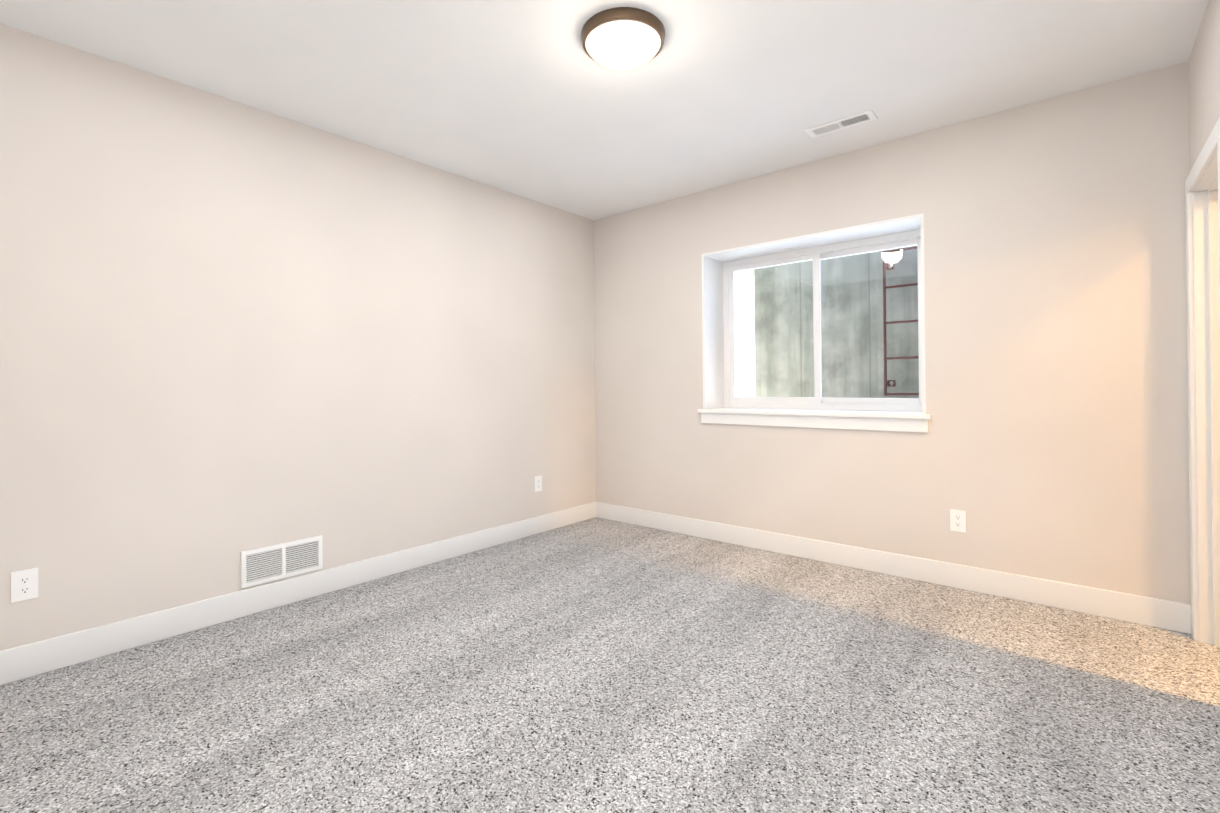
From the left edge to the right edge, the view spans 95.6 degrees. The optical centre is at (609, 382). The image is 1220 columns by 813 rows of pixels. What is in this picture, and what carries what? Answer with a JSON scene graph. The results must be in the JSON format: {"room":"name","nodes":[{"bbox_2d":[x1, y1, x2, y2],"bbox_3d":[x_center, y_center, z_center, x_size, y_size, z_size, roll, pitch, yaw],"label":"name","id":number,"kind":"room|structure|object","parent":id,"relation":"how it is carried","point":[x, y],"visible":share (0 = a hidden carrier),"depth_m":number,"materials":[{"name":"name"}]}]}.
{"room":"empty basement bedroom","nodes":[
{"label":"empty basement bedroom","id":0,"kind":"room"},
{"bbox_2d":[0,23,595,650],"bbox_3d":[-1.464,-0.126,3.585,0.150,2.700,4.770,-1,0,40],"label":"wall","id":1,"kind":"structure","parent":0,"point":[230,331],"depth_m":2.91,"materials":[{"name":"beige paint"}]},
{"bbox_2d":[11,568,37,602],"bbox_3d":[-2.434,0.842,2.300,0.008,0.124,0.078,-1,0,40],"label":"electrical outlet","id":2,"kind":"object","parent":1,"relation":"attached to","point":[24,584],"visible":1,"depth_m":2.30,"materials":[{"name":"white plastic"}]},
{"bbox_2d":[241,535,322,587],"bbox_3d":[-1.798,0.980,3.047,0.013,0.190,0.406,-1,0,40],"label":"air vent","id":3,"kind":"object","parent":1,"relation":"in","point":[261,565],"visible":1,"depth_m":3.04,"materials":[{"name":"white metal"}]},
{"bbox_2d":[0,502,595,684],"bbox_3d":[-1.477,1.155,3.422,0.015,0.138,4.200,-1,0,40],"label":"baseboard","id":4,"kind":"structure","parent":1,"relation":"attached to","point":[17,663],"depth_m":2.89,"materials":[{"name":"white paint"}]},
{"bbox_2d":[534,475,541,491],"bbox_3d":[-0.582,0.821,4.492,0.008,0.124,0.078,-1,0,40],"label":"electrical outlet","id":5,"kind":"object","parent":1,"relation":"attached to","point":[537,483],"visible":1,"depth_m":4.49,"materials":[{"name":"white plastic"}]},
{"bbox_2d":[0,0,1208,219],"bbox_3d":[0.566,-1.602,1.865,5.500,0.200,4.770,-1,0,40],"label":"ceiling","id":6,"kind":"structure","parent":0,"point":[530,100],"depth_m":2.64,"materials":[{"name":"white paint"}]},
{"bbox_2d":[581,7,664,71],"bbox_3d":[0.057,-1.430,2.382,0.362,0.130,0.362,-1,0,40],"label":"lamp","id":7,"kind":"object","parent":6,"relation":"attached to","point":[623,39],"visible":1,"depth_m":2.29,"materials":[{"name":"white glass"}]},
{"bbox_2d":[805,110,877,137],"bbox_3d":[1.337,-1.498,3.211,0.370,0.009,0.125,-1,0,40],"label":"ceiling vent","id":8,"kind":"object","parent":6,"relation":"in","point":[845,122],"visible":1,"depth_m":3.20,"materials":[{"name":"white metal"}]},
{"bbox_2d":[0,517,1219,812],"bbox_3d":[0.591,1.258,1.851,5.500,0.120,4.770,-1,0,40],"label":"floor","id":9,"kind":"structure","parent":0,"point":[596,665],"depth_m":2.09,"materials":[{"name":"carpet"}]},
{"bbox_2d":[594,61,1190,603],"bbox_3d":[2.040,-0.157,3.471,5.350,2.700,0.420,-1,0,40],"label":"wall","id":10,"kind":"structure","parent":0,"point":[1052,443],"depth_m":3.12,"materials":[{"name":"beige paint"}]},
{"bbox_2d":[697,407,930,432],"bbox_3d":[1.402,0.251,3.921,1.587,0.110,0.367,-1,0,40],"label":"window sill","id":11,"kind":"structure","parent":10,"relation":"attached to","point":[908,421],"depth_m":3.71,"materials":[{"name":"white paint"}]},
{"bbox_2d":[702,213,925,413],"bbox_3d":[1.410,-0.393,3.941,1.533,1.235,0.325,-1,0,40],"label":"jamb","id":12,"kind":"object","parent":10,"relation":"attached to","point":[712,330],"visible":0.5,"depth_m":4.30,"materials":[{"name":"white paint"}]},
{"bbox_2d":[723,229,922,411],"bbox_3d":[1.527,-0.399,4.079,1.497,1.189,0.093,-1,0,40],"label":"window","id":13,"kind":"structure","parent":10,"relation":"in","point":[816,255],"depth_m":4.05,"materials":[{"name":"white plastic"}]},
{"bbox_2d":[734,245,918,397],"bbox_3d":[1.967,-0.376,4.573,2.380,3.150,1.150,-1,0,40],"label":"window well","id":14,"kind":"object","parent":10,"relation":"attached to","point":[893,305],"depth_m":5.04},
{"bbox_2d":[883,246,918,395],"bbox_3d":[2.496,-0.874,4.575,0.416,1.962,0.100,-1,0,40],"label":"ladder","id":15,"kind":"object","parent":14,"relation":"attached to","point":[890,267],"depth_m":4.66,"materials":[{"name":"red"}]},
{"bbox_2d":[596,502,1190,633],"bbox_3d":[1.313,1.132,3.804,3.755,0.138,0.015,-1,0,40],"label":"baseboard","id":16,"kind":"structure","parent":10,"relation":"attached to","point":[1156,612],"depth_m":3.26,"materials":[{"name":"white paint"}]},
{"bbox_2d":[950,509,965,532],"bbox_3d":[2.020,0.802,3.210,0.078,0.124,0.008,-1,0,40],"label":"electrical outlet","id":17,"kind":"object","parent":10,"relation":"attached to","point":[958,520],"visible":1,"depth_m":3.21,"materials":[{"name":"white plastic"}]},
{"bbox_2d":[1188,0,1219,170],"bbox_3d":[1.439,-0.164,0.955,0.140,2.700,4.200,-1,0,40],"label":"wall","id":18,"kind":"structure","parent":0,"point":[1204,82],"depth_m":2.28,"materials":[{"name":"beige paint"}]},
{"bbox_2d":[1185,117,1219,646],"bbox_3d":[2.509,0.116,2.218,0.176,2.135,0.850,-1,0,40],"label":"door frame","id":19,"kind":"structure","parent":18,"relation":"attached to","point":[1206,295],"depth_m":2.51,"materials":[{"name":"white paint"}]}
]}

